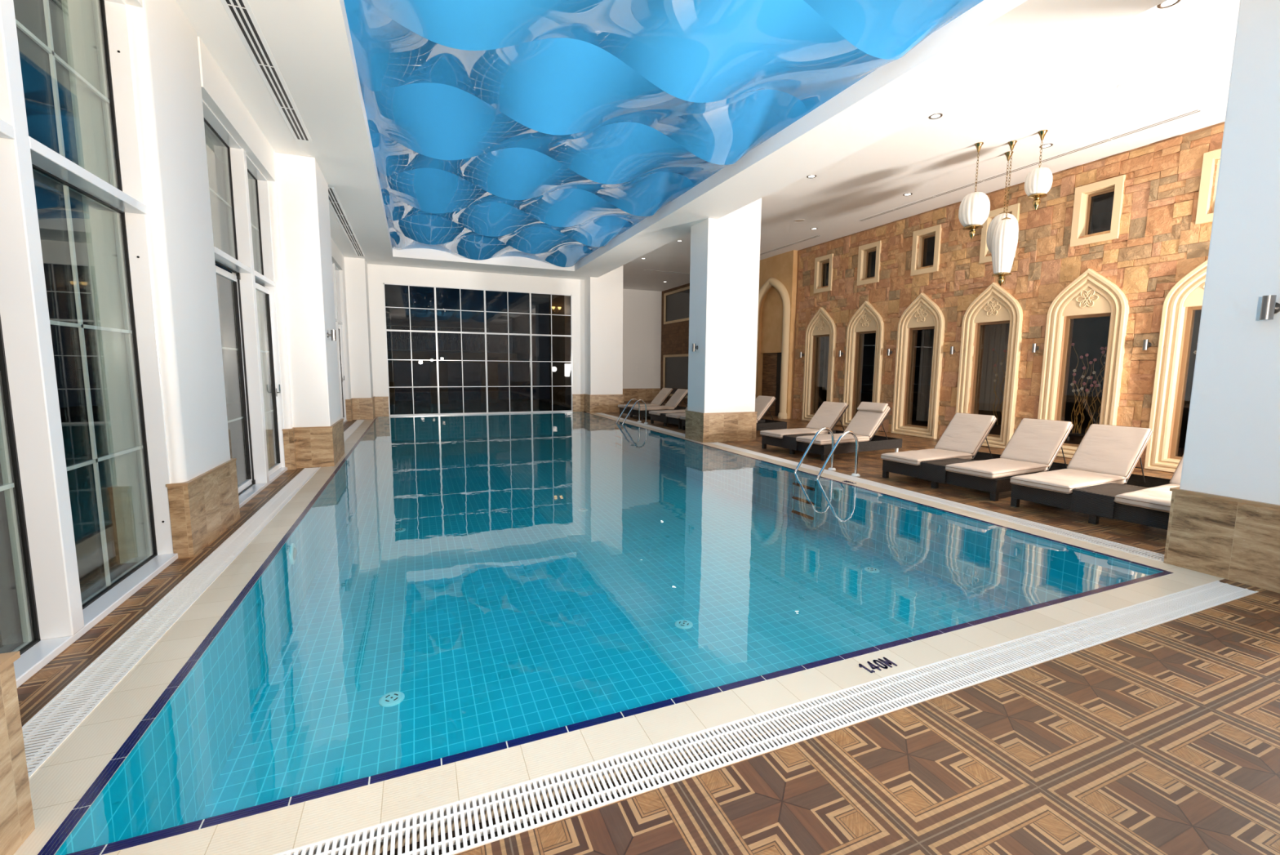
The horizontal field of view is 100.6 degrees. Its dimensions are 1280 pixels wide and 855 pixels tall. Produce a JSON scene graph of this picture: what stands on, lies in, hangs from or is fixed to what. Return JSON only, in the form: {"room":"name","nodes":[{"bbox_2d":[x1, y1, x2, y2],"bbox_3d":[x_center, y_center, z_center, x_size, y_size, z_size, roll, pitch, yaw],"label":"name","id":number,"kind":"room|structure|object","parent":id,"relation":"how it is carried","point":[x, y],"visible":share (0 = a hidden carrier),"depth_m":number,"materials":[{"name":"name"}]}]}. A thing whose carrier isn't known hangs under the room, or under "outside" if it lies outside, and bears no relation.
{"room":"indoor swimming pool","nodes":[
{"label":"indoor swimming pool","id":0,"kind":"room"},
{"bbox_2d":[61,0,351,563],"bbox_3d":[-4.919,-1.512,6.400,0.460,4.700,21.850,-2,7,-23],"label":"wall","id":1,"kind":"structure","parent":0,"point":[174,70],"depth_m":4.34,"materials":[{"name":"white paint"}]},
{"bbox_2d":[0,0,177,688],"bbox_3d":[-3.331,-0.886,2.771,0.212,4.290,3.060,-2,7,-23],"label":"window","id":2,"kind":"structure","parent":1,"relation":"in","point":[53,615],"depth_m":3.01,"materials":[{"name":"white metal"}]},
{"bbox_2d":[202,99,287,508],"bbox_3d":[-4.942,-1.327,6.592,0.212,4.290,2.920,-2,7,-23],"label":"window frame","id":3,"kind":"structure","parent":1,"relation":"in","point":[237,165],"depth_m":6.86,"materials":[{"name":"white metal"}]},
{"bbox_2d":[165,398,353,558],"bbox_3d":[-6.184,0.115,10.066,0.144,0.630,12.412,-2,7,-23],"label":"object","id":4,"kind":"structure","parent":1,"relation":"attached to","point":[202,507],"depth_m":4.75,"materials":[{"name":"stone"}]},
{"bbox_2d":[332,262,347,424],"bbox_3d":[-8.055,-2.180,13.972,0.212,4.290,2.490,-2,7,-23],"label":"door","id":5,"kind":"structure","parent":1,"relation":"in","point":[339,323],"depth_m":14.89,"materials":[{"name":"white metal"}]},
{"bbox_2d":[367,263,584,416],"bbox_3d":[-5.401,-2.661,17.961,7.850,5.000,0.250,-2,7,-23],"label":"wall","id":6,"kind":"structure","parent":0,"point":[378,275],"depth_m":17.33,"materials":[{"name":"white paint"}]},
{"bbox_2d":[383,283,573,416],"bbox_3d":[-5.225,-2.531,17.941,6.030,4.150,0.110,-2,7,-23],"label":"window","id":7,"kind":"structure","parent":6,"relation":"in","point":[435,308],"depth_m":17.85,"materials":[{"name":"white metal"}]},
{"bbox_2d":[374,394,584,416],"bbox_3d":[-5.257,-0.776,18.076,6.982,0.630,0.062,-2,7,-23],"label":"baseboard","id":8,"kind":"structure","parent":6,"relation":"attached to","point":[381,403],"depth_m":16.89,"materials":[{"name":"wood"}]},
{"bbox_2d":[564,288,662,405],"bbox_3d":[-0.336,-3.636,22.985,5.470,5.300,5.250,-2,7,-23],"label":"wall","id":9,"kind":"structure","parent":0,"point":[642,308],"depth_m":25.68,"materials":[{"name":"white paint"}]},
{"bbox_2d":[622,388,660,400],"bbox_3d":[0.016,-1.303,23.294,4.262,0.600,5.062,-2,7,-23],"label":"baseboard","id":10,"kind":"structure","parent":9,"relation":"attached to","point":[645,394],"depth_m":25.98,"materials":[{"name":"wood"}]},
{"bbox_2d":[17,400,1279,854],"bbox_3d":[0.320,0.384,11.639,13.280,0.150,27.000,-2,7,-23],"label":"floor","id":11,"kind":"structure","parent":0,"point":[1164,738],"depth_m":2.19,"materials":[{"name":"tile"}]},
{"bbox_2d":[0,650,35,854],"bbox_3d":[-2.093,-0.865,0.829,0.640,4.700,1.400,-2,7,-23],"label":"pillar","id":12,"kind":"structure","parent":11,"relation":"on","point":[16,814],"depth_m":1.75,"materials":[{"name":"brown stone"}]},
{"bbox_2d":[22,466,320,777],"bbox_3d":[-3.661,1.105,4.849,0.220,0.144,7.680,-2,7,-23],"label":"drain grate","id":13,"kind":"object","parent":11,"relation":"in","point":[184,594],"visible":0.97,"depth_m":3.02,"materials":[{"name":"white plastic"}]},
{"bbox_2d":[13,417,375,854],"bbox_3d":[-5.216,0.605,9.128,0.240,0.120,16.370,-2,7,-23],"label":"pool coping","id":14,"kind":"object","parent":11,"relation":"on","point":[57,785],"visible":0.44,"depth_m":2.63},
{"bbox_2d":[275,151,344,467],"bbox_3d":[-5.416,-1.777,8.730,0.655,4.700,1.380,-2,7,-23],"label":"pillar","id":15,"kind":"structure","parent":11,"relation":"on","point":[303,196],"depth_m":8.20,"materials":[{"name":"white paint"}]},
{"bbox_2d":[343,419,364,441],"bbox_3d":[-6.994,0.193,12.751,0.220,0.144,6.770,-2,7,-23],"label":"drain grate","id":16,"kind":"object","parent":11,"relation":"in","point":[357,424],"visible":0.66,"depth_m":13.45,"materials":[{"name":"white plastic"}]},
{"bbox_2d":[343,257,375,419],"bbox_3d":[-8.477,-2.619,16.019,0.680,4.700,0.940,-2,7,-23],"label":"pillar","id":17,"kind":"structure","parent":11,"relation":"on","point":[355,268],"depth_m":15.66,"materials":[{"name":"white paint"}]},
{"bbox_2d":[583,265,624,413],"bbox_3d":[-1.351,-3.223,19.233,1.300,5.300,1.010,-2,7,-23],"label":"pillar","id":18,"kind":"structure","parent":11,"relation":"on","point":[603,294],"depth_m":18.83,"materials":[{"name":"white paint"}]},
{"bbox_2d":[55,473,1161,854],"bbox_3d":[-2.024,0.809,10.590,6.654,0.800,16.442,-2,7,-23],"label":"swimming pool","id":19,"kind":"object","parent":11,"relation":"in","point":[502,610],"visible":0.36,"depth_m":5.12,"materials":[{"name":"blue liquid"}]},
{"bbox_2d":[378,691,404,706],"bbox_3d":[-1.797,1.961,3.849,0.170,0.016,0.170,-2,7,-23],"label":"inlet","id":20,"kind":"object","parent":19,"relation":"on","point":[393,698],"visible":1,"depth_m":3.83,"materials":[{"name":"white plastic"}]},
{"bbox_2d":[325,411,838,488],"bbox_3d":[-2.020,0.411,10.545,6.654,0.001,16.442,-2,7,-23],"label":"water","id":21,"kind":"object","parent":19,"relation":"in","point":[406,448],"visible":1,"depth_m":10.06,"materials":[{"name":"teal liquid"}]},
{"bbox_2d":[37,411,1173,854],"bbox_3d":[-2.014,0.443,10.525,6.755,0.062,16.490,-2,7,-23],"label":"band","id":22,"kind":"object","parent":19,"relation":"attached to","point":[72,820],"visible":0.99,"depth_m":2.39,"materials":[{"name":"blue tile"}]},
{"bbox_2d":[675,619,693,629],"bbox_3d":[0.413,1.849,5.005,0.170,0.016,0.170,-2,7,-23],"label":"inlet","id":23,"kind":"object","parent":19,"relation":"on","point":[681,624],"visible":1,"depth_m":4.99,"materials":[{"name":"white plastic"}]},
{"bbox_2d":[615,398,648,424],"bbox_3d":[-0.255,-0.118,15.486,0.847,1.420,0.624,-2,7,-23],"label":"pool ladder","id":24,"kind":"object","parent":11,"relation":"attached to","point":[629,401],"visible":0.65,"depth_m":15.56,"materials":[{"name":"silver metal"}]},
{"bbox_2d":[597,412,684,436],"bbox_3d":[-0.118,-0.073,15.620,0.230,0.144,7.070,-2,7,-23],"label":"drain grate","id":25,"kind":"object","parent":11,"relation":"in","point":[601,413],"visible":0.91,"depth_m":14.77,"materials":[{"name":"white plastic"}]},
{"bbox_2d":[617,387,688,419],"bbox_3d":[0.587,-0.828,17.657,2.202,0.921,1.636,-3,7,-28],"label":"sun lounger","id":26,"kind":"object","parent":11,"relation":"on","point":[678,396],"visible":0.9,"depth_m":17.34,"materials":[{"name":"beige fabric"}]},
{"bbox_2d":[617,403,657,408],"bbox_3d":[-0.049,-0.729,17.895,1.275,0.105,0.610,-3,7,-28],"label":"seat cushion","id":27,"kind":"object","parent":26,"relation":"on","point":[621,406],"depth_m":17.76,"materials":[{"name":"beige fabric"}]},
{"bbox_2d":[631,405,674,410],"bbox_3d":[0.412,-0.627,17.024,1.275,0.104,0.610,-3,7,-28],"label":"seat cushion","id":28,"kind":"object","parent":26,"relation":"on","point":[648,407],"depth_m":16.80,"materials":[{"name":"beige fabric"}]},
{"bbox_2d":[650,387,672,405],"bbox_3d":[0.740,-1.062,18.273,0.553,0.585,0.610,-3,7,-28],"label":"cushion","id":29,"kind":"object","parent":26,"relation":"on","point":[664,393],"depth_m":18.13,"materials":[{"name":"beige fabric"}]},
{"bbox_2d":[665,388,688,407],"bbox_3d":[1.201,-0.961,17.403,0.552,0.585,0.610,-3,7,-28],"label":"cushion","id":30,"kind":"object","parent":26,"relation":"on","point":[679,395],"depth_m":17.27,"materials":[{"name":"beige fabric"}]},
{"bbox_2d":[102,568,1224,854],"bbox_3d":[1.206,1.358,2.873,7.220,0.120,0.215,-2,7,-23],"label":"pool coping","id":31,"kind":"object","parent":11,"relation":"on","point":[277,830],"visible":0.67,"depth_m":2.26},
{"bbox_2d":[858,657,897,672],"bbox_3d":[1.292,1.294,2.897,0.204,0.002,0.093,-2,7,-23],"label":"depth marking","id":32,"kind":"object","parent":31,"relation":"on","point":[888,662],"visible":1,"depth_m":2.90,"materials":[{"name":"blue"}]},
{"bbox_2d":[648,406,687,428],"bbox_3d":[1.580,-0.541,15.174,2.202,0.921,1.636,-3,7,-27],"label":"sun lounger","id":33,"kind":"object","parent":11,"relation":"on","point":[671,416],"visible":0.23,"depth_m":14.76,"materials":[{"name":"beige fabric"}]},
{"bbox_2d":[648,409,685,415],"bbox_3d":[0.947,-0.443,15.418,1.275,0.105,0.610,-3,7,-27],"label":"seat cushion","id":34,"kind":"object","parent":33,"relation":"on","point":[664,411],"depth_m":15.17,"materials":[{"name":"beige fabric"}]},
{"bbox_2d":[684,198,761,442],"bbox_3d":[1.857,-2.372,11.870,1.390,5.300,0.860,-2,7,-23],"label":"pillar","id":35,"kind":"structure","parent":11,"relation":"on","point":[725,262],"depth_m":11.54,"materials":[{"name":"white paint"}]},
{"bbox_2d":[680,395,786,430],"bbox_3d":[2.367,-0.360,13.617,2.202,0.921,1.636,-3,7,-27],"label":"sun lounger","id":36,"kind":"object","parent":11,"relation":"on","point":[762,403],"visible":0.26,"depth_m":13.25,"materials":[{"name":"beige fabric"}]},
{"bbox_2d":[755,395,775,420],"bbox_3d":[2.979,-0.493,13.358,0.552,0.585,0.610,-3,7,-27],"label":"cushion","id":37,"kind":"object","parent":36,"relation":"on","point":[762,403],"depth_m":13.19,"materials":[{"name":"beige fabric"}]},
{"bbox_2d":[273,580,1258,854],"bbox_3d":[1.233,1.391,2.651,7.095,0.144,0.220,-2,7,-23],"label":"drain grate","id":38,"kind":"object","parent":11,"relation":"in","point":[1089,632],"visible":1,"depth_m":2.30,"materials":[{"name":"white plastic"}]},
{"bbox_2d":[791,426,860,527],"bbox_3d":[2.841,0.729,8.158,0.847,1.420,0.624,-2,7,-23],"label":"pool ladder","id":39,"kind":"object","parent":11,"relation":"attached to","point":[831,455],"visible":0.98,"depth_m":8.03,"materials":[{"name":"silver metal"}]},
{"bbox_2d":[760,400,902,460],"bbox_3d":[3.742,0.002,10.482,2.202,0.921,1.636,-3,7,-28],"label":"sun lounger","id":40,"kind":"object","parent":11,"relation":"on","point":[864,424],"visible":0.89,"depth_m":10.16,"materials":[{"name":"beige fabric"}]},
{"bbox_2d":[760,427,827,438],"bbox_3d":[3.104,0.102,10.714,1.275,0.105,0.610,-3,7,-28],"label":"seat cushion","id":41,"kind":"object","parent":40,"relation":"on","point":[775,433],"depth_m":10.53,"materials":[{"name":"beige fabric"}]},
{"bbox_2d":[805,401,847,431],"bbox_3d":[3.889,-0.233,11.100,0.553,0.585,0.610,-3,7,-28],"label":"cushion","id":42,"kind":"object","parent":40,"relation":"on","point":[828,415],"depth_m":11.01,"materials":[{"name":"beige fabric"}]},
{"bbox_2d":[795,432,869,444],"bbox_3d":[3.572,0.203,9.848,1.275,0.104,0.610,-3,7,-28],"label":"seat cushion","id":43,"kind":"object","parent":40,"relation":"on","point":[848,438],"depth_m":9.67,"materials":[{"name":"beige fabric"}]},
{"bbox_2d":[844,405,889,437],"bbox_3d":[4.358,-0.132,10.233,0.552,0.585,0.610,-3,7,-28],"label":"cushion","id":44,"kind":"object","parent":40,"relation":"on","point":[864,423],"depth_m":10.10,"materials":[{"name":"beige fabric"}]},
{"bbox_2d":[857,401,888,411],"bbox_3d":[4.483,-0.402,10.269,0.155,0.161,0.590,-3,7,-28],"label":"headrest pillow","id":45,"kind":"object","parent":40,"relation":"on","point":[865,406],"visible":1,"depth_m":10.22,"materials":[{"name":"beige fabric"}]},
{"bbox_2d":[586,412,1186,573],"bbox_3d":[1.271,0.366,11.727,0.235,0.120,16.170,-2,7,-23],"label":"pool coping","id":46,"kind":"object","parent":11,"relation":"on","point":[1137,558],"visible":0.36,"depth_m":5.90},
{"bbox_2d":[709,441,1164,561],"bbox_3d":[3.062,0.798,8.079,0.230,0.144,7.670,-2,7,-23],"label":"drain grate","id":47,"kind":"object","parent":11,"relation":"in","point":[1134,550],"visible":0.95,"depth_m":6.03,"materials":[{"name":"white plastic"}]},
{"bbox_2d":[880,412,1073,501],"bbox_3d":[4.905,0.326,7.676,2.202,0.921,1.636,-3,7,-27],"label":"sun lounger","id":48,"kind":"object","parent":11,"relation":"on","point":[1034,445],"visible":0.98,"depth_m":7.41,"materials":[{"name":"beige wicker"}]},
{"bbox_2d":[880,448,972,465],"bbox_3d":[4.270,0.425,7.917,1.275,0.105,0.610,-3,7,-27],"label":"seat cushion","id":49,"kind":"object","parent":48,"relation":"on","point":[916,457],"depth_m":7.78,"materials":[{"name":"beige fabric"}]},
{"bbox_2d":[934,413,995,454],"bbox_3d":[5.061,0.092,8.292,0.553,0.585,0.610,-3,7,-27],"label":"cushion","id":50,"kind":"object","parent":48,"relation":"on","point":[966,433],"depth_m":8.21,"materials":[{"name":"beige fabric"}]},
{"bbox_2d":[945,457,1047,479],"bbox_3d":[4.726,0.527,7.045,1.275,0.104,0.610,-3,7,-27],"label":"seat cushion","id":51,"kind":"object","parent":48,"relation":"on","point":[998,468],"depth_m":6.88,"materials":[{"name":"beige fabric"}]},
{"bbox_2d":[1000,417,1071,466],"bbox_3d":[5.517,0.193,7.419,0.552,0.585,0.610,-3,7,-27],"label":"cushion","id":52,"kind":"object","parent":48,"relation":"on","point":[1039,441],"depth_m":7.35,"materials":[{"name":"beige fabric"}]},
{"bbox_2d":[1009,423,1183,529],"bbox_3d":[5.687,0.517,6.028,2.202,0.921,1.636,-3,7,-27],"label":"sun lounger","id":53,"kind":"object","parent":11,"relation":"on","point":[1098,481],"visible":0.65,"depth_m":6.08,"materials":[{"name":"beige fabric"}]},
{"bbox_2d":[1010,468,1125,493],"bbox_3d":[5.056,0.615,6.277,1.275,0.105,0.610,-3,7,-27],"label":"seat cushion","id":54,"kind":"object","parent":53,"relation":"on","point":[1064,481],"depth_m":6.14,"materials":[{"name":"beige fabric"}]},
{"bbox_2d":[1067,423,1151,478],"bbox_3d":[5.851,0.283,6.642,0.553,0.585,0.610,-3,7,-27],"label":"cushion","id":55,"kind":"object","parent":53,"relation":"on","point":[1108,449],"depth_m":6.58,"materials":[{"name":"beige fabric"}]},
{"bbox_2d":[1114,484,1179,512],"bbox_3d":[5.501,0.718,5.399,1.275,0.104,0.610,-3,7,-27],"label":"seat cushion","id":56,"kind":"object","parent":53,"relation":"on","point":[1157,499],"depth_m":5.28,"materials":[{"name":"beige fabric"}]},
{"bbox_2d":[1170,456,1183,484],"bbox_3d":[6.297,0.385,5.764,0.552,0.585,0.610,-3,7,-27],"label":"cushion","id":57,"kind":"object","parent":53,"relation":"on","point":[1175,478],"depth_m":5.93,"materials":[{"name":"beige fabric"}]},
{"bbox_2d":[1163,0,1279,592],"bbox_3d":[5.298,-1.454,3.927,1.380,5.300,1.190,-2,7,-23],"label":"pillar","id":58,"kind":"structure","parent":11,"relation":"on","point":[1224,522],"depth_m":4.03,"materials":[{"name":"white paint"}]},
{"bbox_2d":[1259,294,1279,319],"bbox_3d":[4.576,-0.869,3.865,0.118,0.170,0.084,-2,7,-23],"label":"wall sconce","id":59,"kind":"object","parent":58,"relation":"attached to","point":[1269,306],"visible":1,"depth_m":3.84,"materials":[{"name":"silver metal"}]},
{"bbox_2d":[660,283,689,404],"bbox_3d":[2.387,-3.659,23.395,0.330,5.300,6.200,-2,7,-23],"label":"wall","id":60,"kind":"structure","parent":0,"point":[674,335],"depth_m":24.86,"materials":[{"name":"brown stone"}]},
{"bbox_2d":[662,353,688,398],"bbox_3d":[1.767,-2.395,24.627,0.105,1.970,3.100,-2,7,-23],"label":"window","id":61,"kind":"structure","parent":60,"relation":"in","point":[675,366],"depth_m":24.92,"materials":[{"name":"grey glass"}]},
{"bbox_2d":[665,356,688,389],"bbox_3d":[1.810,-2.535,24.629,0.015,1.560,2.980,-2,7,-23],"label":"blind","id":62,"kind":"object","parent":61,"relation":"attached to","point":[676,367],"depth_m":24.83,"materials":[{"name":"beige"}]},
{"bbox_2d":[663,285,689,324],"bbox_3d":[1.793,-5.555,24.273,0.105,1.470,3.100,-2,7,-23],"label":"window","id":63,"kind":"structure","parent":60,"relation":"in","point":[677,302],"depth_m":24.54,"materials":[{"name":"beige paint"}]},
{"bbox_2d":[175,0,1239,297],"bbox_3d":[0.174,-4.704,11.099,13.800,0.680,27.200,-2,7,-23],"label":"ceiling","id":64,"kind":"structure","parent":0,"point":[544,131],"depth_m":6.91,"materials":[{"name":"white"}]},
{"bbox_2d":[220,0,312,142],"bbox_3d":[-3.510,-3.663,4.629,0.210,0.007,6.030,-2,7,-23],"label":"ceiling vent","id":65,"kind":"object","parent":64,"relation":"in","point":[240,12],"visible":1,"depth_m":5.45,"materials":[{"name":"white metal"}]},
{"bbox_2d":[328,187,365,257],"bbox_3d":[-6.722,-4.543,12.248,0.210,0.007,6.420,-2,7,-23],"label":"ceiling vent","id":66,"kind":"object","parent":64,"relation":"in","point":[335,203],"visible":0.86,"depth_m":11.46,"materials":[{"name":"white metal"}]},
{"bbox_2d":[760,235,822,255],"bbox_3d":[4.151,-5.566,16.769,0.180,0.007,4.360,-2,7,-23],"label":"ceiling vent","id":67,"kind":"object","parent":64,"relation":"in","point":[815,236],"visible":0.65,"depth_m":15.88,"materials":[{"name":"white metal"}]},
{"bbox_2d":[958,142,990,239],"bbox_3d":[5.561,-3.901,8.814,0.437,1.520,0.437,-2,7,-23],"label":"pendant lantern","id":68,"kind":"object","parent":64,"relation":"hanging from","point":[975,207],"visible":1,"depth_m":8.72,"materials":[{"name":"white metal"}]},
{"bbox_2d":[991,140,1017,285],"bbox_3d":[6.055,-3.507,8.784,0.366,2.290,0.366,3,7,22],"label":"pendant lantern","id":69,"kind":"object","parent":64,"relation":"hanging from","point":[1004,240],"visible":1,"depth_m":8.73,"materials":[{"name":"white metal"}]},
{"bbox_2d":[856,107,1204,222],"bbox_3d":[6.724,-4.835,10.435,0.180,0.007,6.350,-2,7,-23],"label":"strip light","id":70,"kind":"object","parent":64,"relation":"in","point":[1193,111],"visible":0.98,"depth_m":9.24,"materials":[{"name":"white paint"}]},
{"bbox_2d":[1024,129,1053,209],"bbox_3d":[6.257,-4.013,8.331,0.350,1.180,0.350,-2,7,-23],"label":"pendant lantern","id":71,"kind":"object","parent":64,"relation":"hanging from","point":[1037,183],"visible":1,"depth_m":8.26,"materials":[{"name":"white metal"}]},
{"bbox_3d":[6.348,-4.439,6.879,0.270,0.008,0.270,-2,7,-23],"label":"ceiling speaker","id":72,"kind":"object","parent":64,"relation":"attached to","visible":0},
{"bbox_2d":[1119,79,1142,88],"bbox_3d":[6.348,-4.441,6.879,0.222,0.004,0.222,-2,7,-23],"label":"ceiling light","id":73,"kind":"object","parent":72,"relation":"attached to","point":[1131,83],"depth_m":6.87,"materials":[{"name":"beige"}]},
{"bbox_2d":[756,249,798,418],"bbox_3d":[4.251,-3.126,18.769,0.450,5.300,3.830,-2,7,-23],"label":"wall","id":74,"kind":"structure","parent":0,"point":[783,267],"depth_m":17.75,"materials":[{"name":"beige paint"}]},
{"bbox_2d":[761,352,781,415],"bbox_3d":[4.650,-1.475,18.162,0.099,2.140,1.600,-2,7,-23],"label":"door","id":75,"kind":"structure","parent":74,"relation":"in","point":[771,364],"depth_m":18.34,"materials":[{"name":"black wood"}]},
{"bbox_2d":[755,276,790,418],"bbox_3d":[4.364,-2.691,17.901,0.360,4.630,2.080,-2,7,-23],"label":"trim","id":76,"kind":"structure","parent":74,"relation":"attached to","point":[771,282],"depth_m":17.14,"materials":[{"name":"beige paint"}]},
{"bbox_2d":[822,336,829,390],"bbox_3d":[6.061,-2.260,16.334,0.072,2.250,1.100,-2,7,-23],"label":"curtain","id":77,"kind":"object","parent":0,"point":[826,338],"visible":0.09,"depth_m":16.79,"materials":[{"name":"beige fabric"}]},
{"bbox_2d":[817,260,875,408],"bbox_3d":[6.762,-3.013,17.947,3.500,5.300,0.100,-2,7,-23],"label":"wall","id":78,"kind":"structure","parent":0,"point":[869,340],"depth_m":18.40,"materials":[{"name":"brown"}]},
{"bbox_2d":[915,328,934,421],"bbox_3d":[7.320,-1.605,13.507,0.072,2.900,0.450,-2,7,-23],"label":"curtain","id":79,"kind":"object","parent":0,"point":[927,335],"visible":0.54,"depth_m":13.59,"materials":[{"name":"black fabric"}]},
{"bbox_2d":[871,191,1114,260],"bbox_3d":[10.087,-4.792,9.812,3.500,0.100,17.200,-2,7,-23],"label":"ceiling","id":80,"kind":"structure","parent":0,"point":[1103,203],"depth_m":12.03,"materials":[{"name":"brown glass"}]},
{"bbox_2d":[978,323,1009,411],"bbox_3d":[7.982,-1.609,11.790,0.072,2.500,0.720,-2,7,-23],"label":"curtain","id":81,"kind":"object","parent":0,"point":[996,335],"visible":0.49,"depth_m":11.93,"materials":[{"name":"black fabric"}]},
{"bbox_2d":[791,121,1224,467],"bbox_3d":[8.336,-2.027,9.268,0.346,5.302,16.970,-2,7,-23],"label":"wall","id":82,"kind":"structure","parent":0,"point":[1159,242],"depth_m":10.31,"materials":[{"name":"brown stone"}]},
{"bbox_2d":[801,306,836,421],"bbox_3d":[5.430,-1.857,15.951,0.255,3.416,1.230,-2,7,-23],"label":"trim","id":83,"kind":"structure","parent":82,"relation":"in","point":[821,325],"depth_m":16.12,"materials":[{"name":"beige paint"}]},
{"bbox_2d":[813,253,833,293],"bbox_3d":[5.468,-4.516,15.683,0.202,1.040,0.730,-2,7,-23],"label":"window","id":84,"kind":"structure","parent":82,"relation":"in","point":[819,266],"depth_m":15.83,"materials":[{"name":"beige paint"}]},
{"bbox_2d":[841,300,884,430],"bbox_3d":[6.090,-1.676,14.386,0.255,3.416,1.230,-2,7,-23],"label":"window","id":85,"kind":"structure","parent":82,"relation":"in","point":[866,320],"depth_m":14.47,"materials":[{"name":"brown stone"}]},
{"bbox_2d":[856,240,881,285],"bbox_3d":[6.130,-4.335,14.113,0.202,1.040,0.730,-2,7,-23],"label":"window","id":86,"kind":"structure","parent":82,"relation":"in","point":[863,255],"depth_m":14.25,"materials":[{"name":"brown stone"}]},
{"bbox_2d":[891,293,945,439],"bbox_3d":[6.750,-1.495,12.821,0.255,3.416,1.230,-2,7,-23],"label":"window","id":87,"kind":"structure","parent":82,"relation":"in","point":[922,313],"depth_m":12.80,"materials":[{"name":"brown stone"}]},
{"bbox_2d":[910,224,942,275],"bbox_3d":[6.792,-4.153,12.542,0.202,1.040,0.730,-2,7,-23],"label":"window","id":88,"kind":"structure","parent":82,"relation":"in","point":[937,228],"depth_m":12.61,"materials":[{"name":"brown stone"}]},
{"bbox_2d":[955,282,1022,448],"bbox_3d":[7.410,-1.314,11.256,0.255,3.416,1.230,-2,7,-23],"label":"window","id":89,"kind":"structure","parent":82,"relation":"in","point":[994,305],"depth_m":11.08,"materials":[{"name":"brown stone"}]},
{"bbox_2d":[978,203,1020,263],"bbox_3d":[7.454,-3.972,10.972,0.202,1.040,0.730,-2,7,-23],"label":"window","id":90,"kind":"structure","parent":82,"relation":"in","point":[1015,209],"depth_m":11.13,"materials":[{"name":"brown stone"}]},
{"bbox_2d":[1037,268,1129,457],"bbox_3d":[8.070,-1.133,9.691,0.255,3.416,1.230,-2,7,-23],"label":"window","id":91,"kind":"structure","parent":82,"relation":"in","point":[1091,295],"depth_m":9.57,"materials":[{"name":"brown stone"}]},
{"bbox_2d":[1069,174,1125,247],"bbox_3d":[8.117,-3.791,9.401,0.202,1.040,0.730,-2,7,-23],"label":"window","id":92,"kind":"structure","parent":82,"relation":"in","point":[1082,204],"depth_m":9.46,"materials":[{"name":"brown stone"}]},
{"bbox_2d":[1143,259,1207,472],"bbox_3d":[8.730,-0.953,8.126,0.255,3.416,1.230,-2,7,-23],"label":"window","id":93,"kind":"structure","parent":82,"relation":"in","point":[1188,291],"depth_m":8.52,"materials":[{"name":"brown stone"}]},
{"bbox_2d":[1195,148,1221,224],"bbox_3d":[8.779,-3.609,7.831,0.202,1.040,0.730,-2,7,-23],"label":"window","id":94,"kind":"structure","parent":82,"relation":"in","point":[1202,215],"depth_m":8.05,"materials":[{"name":"brown stone"}]},
{"bbox_2d":[911,418,1182,456],"bbox_3d":[10.043,0.575,10.414,3.500,0.100,17.200,-2,7,-23],"label":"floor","id":95,"kind":"structure","parent":0,"point":[914,421],"depth_m":11.32,"materials":[{"name":"brown"}]},
{"bbox_2d":[917,402,999,426],"bbox_3d":[7.974,-0.277,13.372,0.820,0.900,1.600,-2,7,-23],"label":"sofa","id":96,"kind":"object","parent":95,"relation":"on","point":[922,423],"visible":0.14,"depth_m":12.92,"materials":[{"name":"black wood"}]},
{"bbox_2d":[988,344,1008,435],"bbox_3d":[7.818,-0.711,11.497,0.260,2.177,0.600,-2,7,-23],"label":"arrangement","id":97,"kind":"object","parent":95,"relation":"on","point":[996,429],"visible":0.33,"depth_m":11.53,"materials":[{"name":"brown plant"}]},
{"bbox_2d":[1065,342,1106,444],"bbox_3d":[8.470,-0.516,9.952,0.260,2.144,0.834,-2,7,-23],"label":"arrangement","id":98,"kind":"object","parent":95,"relation":"on","point":[1073,437],"visible":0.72,"depth_m":10.07,"materials":[{"name":"black wood"}]},
{"bbox_2d":[911,210,1201,448],"bbox_3d":[11.725,-2.173,10.806,0.100,5.300,17.200,-2,7,-23],"label":"wall","id":99,"kind":"structure","parent":0,"point":[1090,335],"depth_m":12.82,"materials":[{"name":"brown"}]},
{"label":"outside","id":100,"kind":"structure","parent":0,"visible":0},
{"bbox_2d":[0,398,586,653],"bbox_3d":[-7.186,0.488,10.123,18.500,0.100,30.000,-2,7,-23],"label":"ground","id":101,"kind":"structure","parent":100,"point":[74,420],"depth_m":6.74,"materials":[{"name":"black"}]},
{"bbox_2d":[387,351,516,404],"bbox_3d":[-8.917,-2.118,22.735,7.200,2.200,0.400,-2,7,-23],"label":"wall","id":102,"kind":"structure","parent":101,"relation":"on","point":[492,364],"depth_m":22.78,"materials":[{"name":"brown"}]},
{"bbox_2d":[386,324,488,351],"bbox_3d":[-8.567,-3.757,22.529,4.219,1.010,0.040,-2,7,-23],"label":"balcony railing","id":103,"kind":"object","parent":102,"relation":"on","point":[396,326],"visible":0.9,"depth_m":22.53,"materials":[{"name":"grey metal"}]},
{"bbox_2d":[548,294,566,404],"bbox_3d":[-3.515,-3.329,22.799,0.700,4.720,0.200,-2,7,-23],"label":"wall","id":104,"kind":"structure","parent":101,"relation":"on","point":[557,321],"depth_m":22.70,"materials":[{"name":"brown"}]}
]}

